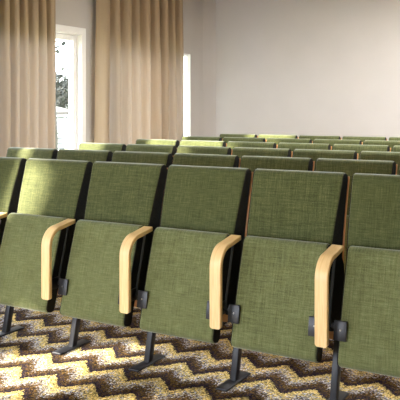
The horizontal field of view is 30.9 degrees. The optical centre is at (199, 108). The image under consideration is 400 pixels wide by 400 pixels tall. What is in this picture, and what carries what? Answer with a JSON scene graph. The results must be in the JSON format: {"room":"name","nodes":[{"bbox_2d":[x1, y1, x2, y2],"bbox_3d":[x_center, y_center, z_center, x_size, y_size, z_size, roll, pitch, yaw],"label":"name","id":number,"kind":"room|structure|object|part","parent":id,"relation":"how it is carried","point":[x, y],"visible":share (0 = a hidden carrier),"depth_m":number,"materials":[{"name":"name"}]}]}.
{"room":"auditorium","nodes":[
{"label":"auditorium","id":0,"kind":"room"},
{"bbox_2d":[55,0,202,142],"bbox_3d":[-3.002,-0.135,5.061,0.160,2.900,12.670,0,0,30],"label":"wall","id":1,"kind":"structure","parent":0,"point":[74,13],"depth_m":8.09,"materials":[{"name":"white paint"}]},
{"bbox_2d":[56,24,85,149],"bbox_3d":[-2.017,0.080,6.750,0.186,1.910,2.800,0,0,30],"label":"window","id":2,"kind":"structure","parent":1,"relation":"in","point":[76,36],"depth_m":7.87,"materials":[{"name":"white paint"}]},
{"bbox_3d":[-2.020,0.080,6.752,0.050,1.754,2.644,0,0,30],"label":"sash","id":3,"kind":"part","parent":2,"relation":"part of","materials":[{"name":"white paint"}]},
{"bbox_2d":[184,54,189,135],"bbox_3d":[-0.695,0.128,9.053,0.186,1.734,1.978,0,0,30],"label":"window","id":4,"kind":"structure","parent":1,"relation":"in","point":[186,56],"depth_m":9.87,"materials":[{"name":"white paint"}]},
{"bbox_3d":[-0.672,0.115,9.039,0.060,1.684,1.954,0,0,30],"label":"sash","id":5,"kind":"part","parent":4,"relation":"part of","materials":[{"name":"white paint"}]},
{"bbox_2d":[203,0,215,136],"bbox_3d":[0.133,-0.135,10.264,0.096,2.900,0.205,0,0,30],"label":"wall","id":6,"kind":"structure","parent":1,"relation":"attached to","point":[209,6],"depth_m":10.27,"materials":[{"name":"white paint"}]},
{"bbox_2d":[0,294,399,399],"bbox_3d":[0.536,1.375,3.030,8.320,0.120,12.670,0,0,30],"label":"floor","id":7,"kind":"structure","parent":0,"point":[97,369],"depth_m":3.64,"materials":[{"name":"carpet"}]},
{"bbox_2d":[0,157,25,215],"bbox_3d":[-1.376,0.806,4.332,0.540,1.017,0.452,0,0,30],"label":"seat","id":8,"kind":"object","parent":7,"relation":"on","point":[11,168],"visible":0.43,"depth_m":4.33,"materials":[{"name":"green fabric"}]},
{"bbox_3d":[-1.090,0.599,4.317,0.020,0.596,0.159,0,0,41],"label":"panel","id":9,"kind":"part","parent":8,"relation":"part of","materials":[{"name":"grey fabric"}]},
{"bbox_2d":[6,147,57,159],"bbox_3d":[-1.383,0.806,5.325,0.540,1.017,0.452,0,0,30],"label":"seat","id":10,"kind":"object","parent":7,"relation":"on","point":[16,152],"visible":0.2,"depth_m":5.42,"materials":[{"name":"green fabric"}]},
{"bbox_3d":[-1.096,0.599,5.310,0.020,0.596,0.159,0,0,41],"label":"panel","id":11,"kind":"part","parent":10,"relation":"part of","materials":[{"name":"grey fabric"}]},
{"bbox_2d":[0,158,92,336],"bbox_3d":[-0.943,0.806,4.083,0.540,1.017,0.452,0,0,30],"label":"seat","id":12,"kind":"object","parent":7,"relation":"on","point":[53,191],"visible":0.79,"depth_m":4.05,"materials":[{"name":"green fabric"}]},
{"bbox_3d":[-1.129,0.792,4.180,0.014,0.355,0.210,0,0,30],"label":"plate","id":13,"kind":"part","parent":12,"relation":"part of","materials":[{"name":"grey fabric"}]},
{"bbox_3d":[-1.182,0.794,4.081,0.057,0.390,0.209,0,0,30],"label":"armrest","id":14,"kind":"part","parent":12,"relation":"part of","materials":[{"name":"brown wood"}]},
{"bbox_3d":[-1.115,1.135,4.265,0.032,0.344,0.119,0,0,30],"label":"leg","id":15,"kind":"part","parent":12,"relation":"part of","materials":[{"name":"metal"}]},
{"bbox_3d":[-1.138,1.310,4.225,0.060,0.010,0.255,0,0,30],"label":"foot plate","id":16,"kind":"part","parent":12,"relation":"part of","materials":[{"name":"metal"}]},
{"bbox_2d":[0,213,66,312],"bbox_3d":[-0.938,0.841,3.989,0.406,0.489,0.196,0,0,30],"label":"seat cushion","id":17,"kind":"object","parent":12,"relation":"on","point":[20,247],"depth_m":3.95,"materials":[{"name":"green fabric"}]},
{"bbox_2d":[17,158,88,218],"bbox_3d":[-0.848,0.599,4.179,0.455,0.602,0.163,0,0,30],"label":"cushion","id":18,"kind":"object","parent":12,"relation":"on","point":[49,187],"depth_m":4.15,"materials":[{"name":"green fabric"}]},
{"bbox_3d":[-0.761,0.841,3.887,0.004,0.481,0.188,0,0,30],"label":"seat panel","id":19,"kind":"part","parent":12,"relation":"part of","materials":[{"name":"grey fabric"}]},
{"bbox_3d":[-0.656,0.599,4.068,0.020,0.596,0.159,0,0,41],"label":"panel","id":20,"kind":"part","parent":12,"relation":"part of","materials":[{"name":"grey fabric"}]},
{"bbox_2d":[56,149,112,162],"bbox_3d":[-0.949,0.806,5.077,0.540,1.017,0.452,0,0,30],"label":"seat","id":21,"kind":"object","parent":7,"relation":"on","point":[92,156],"visible":0.14,"depth_m":5.17,"materials":[{"name":"green fabric"}]},
{"bbox_3d":[-0.662,0.599,5.061,0.020,0.596,0.159,0,0,41],"label":"panel","id":22,"kind":"part","parent":21,"relation":"part of","materials":[{"name":"grey fabric"}]},
{"bbox_2d":[79,143,125,152],"bbox_3d":[-0.955,0.806,6.070,0.540,1.017,0.452,0,0,30],"label":"seat","id":23,"kind":"object","parent":7,"relation":"on","point":[112,147],"visible":0.15,"depth_m":6.17,"materials":[{"name":"green fabric"}]},
{"bbox_2d":[41,161,167,354],"bbox_3d":[-0.509,0.806,3.834,0.540,1.017,0.452,0,0,30],"label":"seat","id":24,"kind":"object","parent":7,"relation":"on","point":[123,198],"visible":0.84,"depth_m":3.79,"materials":[{"name":"green fabric"}]},
{"bbox_3d":[-0.749,0.794,3.832,0.057,0.390,0.209,0,0,30],"label":"armrest","id":25,"kind":"part","parent":24,"relation":"part of","materials":[{"name":"brown wood"}]},
{"bbox_3d":[-0.696,0.792,3.931,0.014,0.355,0.210,0,0,30],"label":"plate","id":26,"kind":"part","parent":24,"relation":"part of","materials":[{"name":"grey fabric"}]},
{"bbox_3d":[-0.682,0.841,3.841,0.004,0.481,0.188,0,0,30],"label":"seat panel","id":27,"kind":"part","parent":24,"relation":"part of","materials":[{"name":"grey fabric"}]},
{"bbox_3d":[-0.705,1.310,3.976,0.060,0.010,0.255,0,0,30],"label":"foot plate","id":28,"kind":"part","parent":24,"relation":"part of","materials":[{"name":"metal"}]},
{"bbox_3d":[-0.681,1.135,4.016,0.032,0.344,0.119,0,0,30],"label":"leg","id":29,"kind":"part","parent":24,"relation":"part of","materials":[{"name":"metal"}]},
{"bbox_3d":[-0.613,0.599,4.044,0.004,0.596,0.157,0,0,30],"label":"panel","id":30,"kind":"part","parent":24,"relation":"part of","materials":[{"name":"grey fabric"}]},
{"bbox_2d":[60,219,141,326],"bbox_3d":[-0.504,0.841,3.740,0.406,0.489,0.196,0,0,30],"label":"seat cushion","id":31,"kind":"object","parent":24,"relation":"on","point":[89,290],"depth_m":3.71,"materials":[{"name":"green fabric"}]},
{"bbox_2d":[84,161,163,225],"bbox_3d":[-0.414,0.599,3.930,0.455,0.602,0.163,0,0,30],"label":"cushion","id":32,"kind":"object","parent":24,"relation":"on","point":[118,192],"depth_m":3.90,"materials":[{"name":"green fabric"}]},
{"bbox_3d":[-0.327,0.841,3.638,0.004,0.481,0.188,0,0,30],"label":"seat panel","id":33,"kind":"part","parent":24,"relation":"part of","materials":[{"name":"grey fabric"}]},
{"bbox_3d":[-0.223,0.599,3.819,0.020,0.596,0.159,0,0,41],"label":"panel","id":34,"kind":"part","parent":24,"relation":"part of","materials":[{"name":"grey fabric"}]},
{"bbox_2d":[111,151,172,167],"bbox_3d":[-0.515,0.806,4.828,0.540,1.017,0.452,0,0,30],"label":"seat","id":35,"kind":"object","parent":7,"relation":"on","point":[166,159],"visible":0.17,"depth_m":4.92,"materials":[{"name":"green fabric"}]},
{"bbox_3d":[-0.229,0.599,4.812,0.020,0.596,0.159,0,0,41],"label":"panel","id":36,"kind":"part","parent":35,"relation":"part of","materials":[{"name":"grey fabric"}]},
{"bbox_2d":[126,144,176,155],"bbox_3d":[-0.521,0.806,5.821,0.540,1.017,0.452,0,0,30],"label":"seat","id":37,"kind":"object","parent":7,"relation":"on","point":[172,149],"visible":0.16,"depth_m":5.91,"materials":[{"name":"green fabric"}]},
{"bbox_3d":[-0.235,0.599,5.806,0.020,0.596,0.159,0,0,41],"label":"panel","id":38,"kind":"part","parent":37,"relation":"part of","materials":[{"name":"grey fabric"}]},
{"bbox_2d":[136,139,179,146],"bbox_3d":[-0.527,0.806,6.815,0.540,1.017,0.452,0,0,30],"label":"seat","id":39,"kind":"object","parent":7,"relation":"on","point":[176,143],"visible":0.09,"depth_m":6.91,"materials":[{"name":"green fabric"}]},
{"bbox_2d":[136,139,176,144],"bbox_3d":[-0.432,0.599,6.911,0.455,0.602,0.163,0,0,30],"label":"cushion","id":40,"kind":"object","parent":39,"relation":"on","point":[139,141],"depth_m":6.93,"materials":[{"name":"green fabric"}]},
{"bbox_2d":[119,165,252,371],"bbox_3d":[-0.075,0.806,3.585,0.540,1.017,0.452,0,0,30],"label":"seat","id":41,"kind":"object","parent":7,"relation":"on","point":[202,206],"visible":0.87,"depth_m":3.54,"materials":[{"name":"green fabric"}]},
{"bbox_3d":[-0.315,0.794,3.583,0.057,0.390,0.209,0,0,30],"label":"armrest","id":42,"kind":"part","parent":41,"relation":"part of","materials":[{"name":"brown wood"}]},
{"bbox_3d":[-0.262,0.792,3.682,0.014,0.355,0.210,0,0,30],"label":"plate","id":43,"kind":"part","parent":41,"relation":"part of","materials":[{"name":"black metal"}]},
{"bbox_3d":[-0.271,1.310,3.727,0.060,0.010,0.255,0,0,30],"label":"foot plate","id":44,"kind":"part","parent":41,"relation":"part of","materials":[{"name":"metal"}]},
{"bbox_3d":[-0.248,0.841,3.593,0.004,0.481,0.188,0,0,30],"label":"seat panel","id":45,"kind":"part","parent":41,"relation":"part of","materials":[{"name":"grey fabric"}]},
{"bbox_3d":[-0.248,1.135,3.767,0.032,0.344,0.119,0,0,30],"label":"leg","id":46,"kind":"part","parent":41,"relation":"part of","materials":[{"name":"metal"}]},
{"bbox_3d":[-0.179,0.599,3.795,0.004,0.596,0.157,0,0,30],"label":"panel","id":47,"kind":"part","parent":41,"relation":"part of","materials":[{"name":"grey fabric"}]},
{"bbox_2d":[140,227,228,343],"bbox_3d":[-0.071,0.841,3.491,0.406,0.489,0.196,0,0,30],"label":"seat cushion","id":48,"kind":"object","parent":41,"relation":"on","point":[175,297],"depth_m":3.46,"materials":[{"name":"green fabric"}]},
{"bbox_2d":[161,165,247,234],"bbox_3d":[0.019,0.599,3.681,0.455,0.602,0.163,0,0,30],"label":"cushion","id":49,"kind":"object","parent":41,"relation":"on","point":[198,198],"depth_m":3.65,"materials":[{"name":"green fabric"}]},
{"bbox_3d":[0.106,0.841,3.389,0.004,0.481,0.188,0,0,30],"label":"seat panel","id":50,"kind":"part","parent":41,"relation":"part of","materials":[{"name":"grey fabric"}]},
{"bbox_3d":[0.211,0.599,3.570,0.020,0.596,0.159,0,0,41],"label":"panel","id":51,"kind":"part","parent":41,"relation":"part of","materials":[{"name":"grey fabric"}]},
{"bbox_2d":[182,136,222,140],"bbox_3d":[-0.100,0.806,7.559,0.540,1.017,0.452,0,0,30],"label":"seat","id":52,"kind":"object","parent":7,"relation":"on","point":[199,138],"visible":0.1,"depth_m":7.66,"materials":[{"name":"green fabric"}]},
{"bbox_2d":[179,140,226,146],"bbox_3d":[-0.094,0.806,6.566,0.540,1.017,0.452,0,0,30],"label":"seat","id":53,"kind":"object","parent":7,"relation":"on","point":[182,142],"visible":0.13,"depth_m":6.67,"materials":[{"name":"green fabric"}]},
{"bbox_2d":[177,146,231,154],"bbox_3d":[-0.088,0.806,5.572,0.540,1.017,0.452,0,0,30],"label":"seat","id":54,"kind":"object","parent":7,"relation":"on","point":[180,149],"visible":0.09,"depth_m":5.67,"materials":[{"name":"green fabric"}]},
{"bbox_2d":[172,153,240,167],"bbox_3d":[-0.082,0.806,4.579,0.540,1.017,0.452,0,0,30],"label":"seat","id":55,"kind":"object","parent":7,"relation":"on","point":[212,160],"visible":0.12,"depth_m":4.67,"materials":[{"name":"green fabric"}]},
{"bbox_3d":[0.205,0.599,4.563,0.020,0.596,0.159,0,0,41],"label":"panel","id":56,"kind":"part","parent":55,"relation":"part of","materials":[{"name":"grey fabric"}]},
{"bbox_2d":[220,134,257,138],"bbox_3d":[0.328,0.806,8.304,0.540,1.017,0.452,0,0,30],"label":"seat","id":57,"kind":"object","parent":7,"relation":"on","point":[222,136],"visible":0.11,"depth_m":8.40,"materials":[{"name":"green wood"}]},
{"bbox_2d":[223,137,266,142],"bbox_3d":[0.334,0.806,7.310,0.540,1.017,0.452,0,0,30],"label":"seat","id":58,"kind":"object","parent":7,"relation":"on","point":[226,139],"visible":0.12,"depth_m":7.42,"materials":[{"name":"green fabric"}]},
{"bbox_2d":[227,141,277,149],"bbox_3d":[0.340,0.806,6.317,0.540,1.017,0.452,0,0,30],"label":"seat","id":59,"kind":"object","parent":7,"relation":"on","point":[231,144],"visible":0.14,"depth_m":6.42,"materials":[{"name":"green fabric"}]},
{"bbox_2d":[232,147,292,157],"bbox_3d":[0.346,0.806,5.323,0.540,1.017,0.452,0,0,30],"label":"seat","id":60,"kind":"object","parent":7,"relation":"on","point":[239,151],"visible":0.16,"depth_m":5.42,"materials":[{"name":"green fabric"}]},
{"bbox_2d":[222,156,314,325],"bbox_3d":[0.352,0.806,4.330,0.540,1.017,0.452,0,0,30],"label":"seat","id":61,"kind":"object","parent":7,"relation":"on","point":[252,163],"visible":0.15,"depth_m":4.42,"materials":[{"name":"green fabric"}]},
{"bbox_2d":[240,156,310,171],"bbox_3d":[0.447,0.599,4.426,0.455,0.602,0.163,0,0,30],"label":"cushion","id":62,"kind":"object","parent":61,"relation":"on","point":[252,163],"depth_m":4.43,"materials":[{"name":"green fabric"}]},
{"bbox_3d":[0.639,0.599,4.314,0.020,0.596,0.159,0,0,41],"label":"panel","id":63,"kind":"part","parent":61,"relation":"part of","materials":[{"name":"grey fabric"}]},
{"bbox_2d":[258,134,298,139],"bbox_3d":[0.761,0.806,8.055,0.540,1.017,0.452,0,0,30],"label":"seat","id":64,"kind":"object","parent":7,"relation":"on","point":[260,135],"visible":0.11,"depth_m":8.16,"materials":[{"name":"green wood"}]},
{"bbox_2d":[210,169,349,391],"bbox_3d":[0.358,0.806,3.336,0.540,1.017,0.452,0,0,30],"label":"seat","id":65,"kind":"object","parent":7,"relation":"on","point":[295,216],"visible":0.84,"depth_m":3.29,"materials":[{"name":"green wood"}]},
{"bbox_3d":[0.119,0.794,3.334,0.057,0.390,0.209,0,0,30],"label":"armrest","id":66,"kind":"part","parent":65,"relation":"part of","materials":[{"name":"brown wood"}]},
{"bbox_3d":[0.172,0.792,3.433,0.014,0.355,0.210,0,0,30],"label":"plate","id":67,"kind":"part","parent":65,"relation":"part of","materials":[{"name":"grey fabric"}]},
{"bbox_3d":[0.163,1.310,3.478,0.060,0.010,0.255,0,0,30],"label":"foot plate","id":68,"kind":"part","parent":65,"relation":"part of","materials":[{"name":"metal"}]},
{"bbox_3d":[0.186,1.135,3.518,0.032,0.344,0.119,0,0,30],"label":"leg","id":69,"kind":"part","parent":65,"relation":"part of","materials":[{"name":"metal"}]},
{"bbox_3d":[0.185,0.841,3.344,0.004,0.481,0.188,0,0,30],"label":"seat panel","id":70,"kind":"part","parent":65,"relation":"part of","materials":[{"name":"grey fabric"}]},
{"bbox_3d":[0.255,0.599,3.546,0.004,0.596,0.157,0,0,30],"label":"panel","id":71,"kind":"part","parent":65,"relation":"part of","materials":[{"name":"brown wood"}]},
{"bbox_2d":[231,236,329,362],"bbox_3d":[0.363,0.841,3.242,0.406,0.489,0.196,0,0,30],"label":"seat cushion","id":72,"kind":"object","parent":65,"relation":"on","point":[273,310],"depth_m":3.21,"materials":[{"name":"green fabric"}]},
{"bbox_2d":[247,169,344,297],"bbox_3d":[0.453,0.599,3.432,0.455,0.602,0.163,0,0,30],"label":"cushion","id":73,"kind":"object","parent":65,"relation":"on","point":[309,206],"depth_m":3.40,"materials":[{"name":"green fabric"}]},
{"bbox_3d":[0.540,0.841,3.140,0.004,0.481,0.188,0,0,30],"label":"seat panel","id":74,"kind":"part","parent":65,"relation":"part of","materials":[{"name":"grey fabric"}]},
{"bbox_3d":[0.645,0.599,3.321,0.020,0.596,0.159,0,0,41],"label":"panel","id":75,"kind":"part","parent":65,"relation":"part of","materials":[{"name":"grey fabric"}]},
{"bbox_2d":[266,138,312,147],"bbox_3d":[0.767,0.806,7.061,0.540,1.017,0.452,0,0,30],"label":"seat","id":76,"kind":"object","parent":7,"relation":"on","point":[275,140],"visible":0.12,"depth_m":7.18,"materials":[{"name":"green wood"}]},
{"bbox_2d":[278,143,331,156],"bbox_3d":[0.773,0.806,6.068,0.540,1.017,0.452,0,0,30],"label":"seat","id":77,"kind":"object","parent":7,"relation":"on","point":[292,146],"visible":0.14,"depth_m":6.17,"materials":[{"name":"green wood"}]},
{"bbox_2d":[299,135,341,141],"bbox_3d":[1.195,0.806,7.806,0.540,1.017,0.452,0,0,30],"label":"seat","id":78,"kind":"object","parent":7,"relation":"on","point":[312,137],"visible":0.11,"depth_m":7.93,"materials":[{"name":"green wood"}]},
{"bbox_2d":[293,149,357,170],"bbox_3d":[0.779,0.806,5.074,0.540,1.017,0.452,0,0,30],"label":"seat","id":79,"kind":"object","parent":7,"relation":"on","point":[313,154],"visible":0.12,"depth_m":5.18,"materials":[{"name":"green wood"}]},
{"bbox_2d":[313,139,362,149],"bbox_3d":[1.201,0.806,6.812,0.540,1.017,0.452,0,0,30],"label":"seat","id":80,"kind":"object","parent":7,"relation":"on","point":[331,142],"visible":0.09,"depth_m":6.93,"materials":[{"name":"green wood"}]},
{"bbox_2d":[315,158,397,273],"bbox_3d":[0.786,0.806,4.081,0.540,1.017,0.452,0,0,30],"label":"seat","id":81,"kind":"object","parent":7,"relation":"on","point":[350,167],"visible":0.09,"depth_m":4.16,"materials":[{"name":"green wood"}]},
{"bbox_2d":[344,215,348,273],"bbox_3d":[0.790,0.841,3.986,0.406,0.489,0.196,0,0,30],"label":"seat cushion","id":82,"kind":"object","parent":81,"relation":"on","point":[347,216],"depth_m":3.97,"materials":[{"name":"green fabric"}]},
{"bbox_2d":[316,158,393,214],"bbox_3d":[0.881,0.599,4.177,0.455,0.602,0.163,0,0,30],"label":"cushion","id":83,"kind":"object","parent":81,"relation":"on","point":[350,167],"depth_m":4.17,"materials":[{"name":"green fabric"}]},
{"bbox_3d":[1.072,0.599,4.065,0.020,0.596,0.159,0,0,41],"label":"panel","id":84,"kind":"part","parent":81,"relation":"part of","materials":[{"name":"grey fabric"}]},
{"bbox_2d":[315,173,399,399],"bbox_3d":[0.792,0.806,3.087,0.540,1.017,0.452,0,0,30],"label":"seat","id":85,"kind":"object","parent":7,"relation":"on","point":[362,309],"visible":1,"depth_m":3.04,"materials":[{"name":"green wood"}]},
{"bbox_3d":[0.552,0.794,3.085,0.057,0.390,0.209,0,0,30],"label":"armrest","id":86,"kind":"part","parent":85,"relation":"part of","materials":[{"name":"brown wood"}]},
{"bbox_3d":[0.620,1.135,3.269,0.032,0.344,0.119,0,0,30],"label":"leg","id":87,"kind":"part","parent":85,"relation":"part of","materials":[{"name":"metal"}]},
{"bbox_3d":[0.605,0.792,3.184,0.014,0.355,0.210,0,0,30],"label":"plate","id":88,"kind":"part","parent":85,"relation":"part of","materials":[{"name":"black metal"}]},
{"bbox_3d":[0.596,1.310,3.229,0.060,0.010,0.255,0,0,30],"label":"foot plate","id":89,"kind":"part","parent":85,"relation":"part of","materials":[{"name":"metal"}]},
{"bbox_3d":[0.619,0.841,3.095,0.004,0.481,0.188,0,0,30],"label":"seat panel","id":90,"kind":"part","parent":85,"relation":"part of","materials":[{"name":"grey fabric"}]},
{"bbox_3d":[0.688,0.599,3.297,0.004,0.596,0.157,0,0,30],"label":"panel","id":91,"kind":"part","parent":85,"relation":"part of","materials":[{"name":"brown wood"}]},
{"bbox_2d":[338,246,399,377],"bbox_3d":[0.796,0.841,2.993,0.406,0.489,0.196,0,0,30],"label":"seat cushion","id":92,"kind":"object","parent":85,"relation":"on","point":[369,322],"depth_m":3.00,"materials":[{"name":"green fabric"}]},
{"bbox_2d":[347,173,399,249],"bbox_3d":[0.887,0.599,3.183,0.455,0.602,0.163,0,0,30],"label":"cushion","id":93,"kind":"object","parent":85,"relation":"on","point":[374,208],"depth_m":3.22,"materials":[{"name":"green fabric"}]},
{"bbox_2d":[333,144,390,159],"bbox_3d":[1.207,0.806,5.819,0.540,1.017,0.452,0,0,30],"label":"seat","id":94,"kind":"object","parent":7,"relation":"on","point":[350,147],"visible":0.12,"depth_m":5.92,"materials":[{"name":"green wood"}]},
{"bbox_2d":[342,136,386,144],"bbox_3d":[1.628,0.806,7.557,0.540,1.017,0.452,0,0,30],"label":"seat","id":95,"kind":"object","parent":7,"relation":"on","point":[362,138],"visible":0.12,"depth_m":7.67,"materials":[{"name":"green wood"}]},
{"bbox_2d":[360,151,399,174],"bbox_3d":[1.213,0.806,4.825,0.540,1.017,0.452,0,0,30],"label":"seat","id":96,"kind":"object","parent":7,"relation":"on","point":[364,155],"visible":0.12,"depth_m":4.97,"materials":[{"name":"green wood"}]},
{"bbox_2d":[364,140,399,151],"bbox_3d":[1.635,0.806,6.564,0.540,1.017,0.452,0,0,30],"label":"seat","id":97,"kind":"object","parent":7,"relation":"on","point":[391,144],"visible":0.05,"depth_m":6.70,"materials":[{"name":"green fabric"}]},
{"bbox_2d":[389,137,399,140],"bbox_3d":[2.062,0.806,7.308,0.540,1.017,0.452,0,0,30],"label":"seat","id":98,"kind":"object","parent":7,"relation":"on","point":[390,138],"visible":0.08,"depth_m":7.50,"materials":[{"name":"green fabric"}]},
{"bbox_2d":[393,146,399,151],"bbox_3d":[1.641,0.806,5.570,0.540,1.017,0.452,0,0,30],"label":"seat","id":99,"kind":"object","parent":7,"relation":"on","point":[395,148],"visible":0.05,"depth_m":5.78,"materials":[{"name":"green fabric"}]},
{"bbox_2d":[216,0,399,140],"bbox_3d":[3.651,-0.135,8.454,8.320,2.900,0.160,0,0,30],"label":"wall","id":100,"kind":"structure","parent":0,"point":[284,67],"depth_m":9.62,"materials":[{"name":"white paint"}]},
{"bbox_3d":[0.536,-1.660,3.030,8.320,0.150,12.670,0,0,30],"label":"ceiling","id":101,"kind":"structure","parent":0,"visible":0},
{"bbox_2d":[0,0,55,156],"bbox_3d":[-1.703,-0.132,6.973,0.152,2.863,0.906,0,0,30],"label":"curtain","id":102,"kind":"object","parent":101,"relation":"hanging from","point":[27,27],"visible":0.56,"depth_m":6.94,"materials":[{"name":"fabric"}]},
{"bbox_2d":[94,0,183,145],"bbox_3d":[-0.664,-0.132,8.729,0.194,2.863,1.809,0,0,30],"label":"curtain","id":103,"kind":"object","parent":101,"relation":"hanging from","point":[139,49],"visible":0.68,"depth_m":8.52,"materials":[{"name":"fabric"}]},
{"label":"outside","id":104,"kind":"structure","parent":0,"visible":0},
{"bbox_2d":[64,130,68,148],"bbox_3d":[-29.757,3.565,38.094,78.540,0.100,150.000,0,0,30],"label":"ground","id":105,"kind":"structure","parent":104,"point":[66,132],"depth_m":81.86,"materials":[{"name":"white"}]},
{"bbox_2d":[55,41,65,149],"bbox_3d":[-4.601,-0.087,22.499,4.185,7.221,2.349,0,0,30],"label":"tree","id":106,"kind":"object","parent":105,"relation":"on","point":[63,42],"visible":0.06,"depth_m":22.00,"materials":[{"name":"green plant"}]},
{"bbox_2d":[56,65,68,120],"bbox_3d":[-8.530,0.344,42.931,5.514,6.366,5.006,0,0,-24],"label":"tree","id":107,"kind":"object","parent":105,"relation":"on","point":[62,88],"visible":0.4,"depth_m":41.96,"materials":[{"name":"green plant"}]},
{"bbox_2d":[56,106,68,149],"bbox_3d":[-12.948,1.365,29.654,8.100,4.300,15.100,0,0,30],"label":"house","id":108,"kind":"structure","parent":105,"relation":"on","point":[60,111],"depth_m":33.89,"materials":[{"name":"tile"}]}
]}

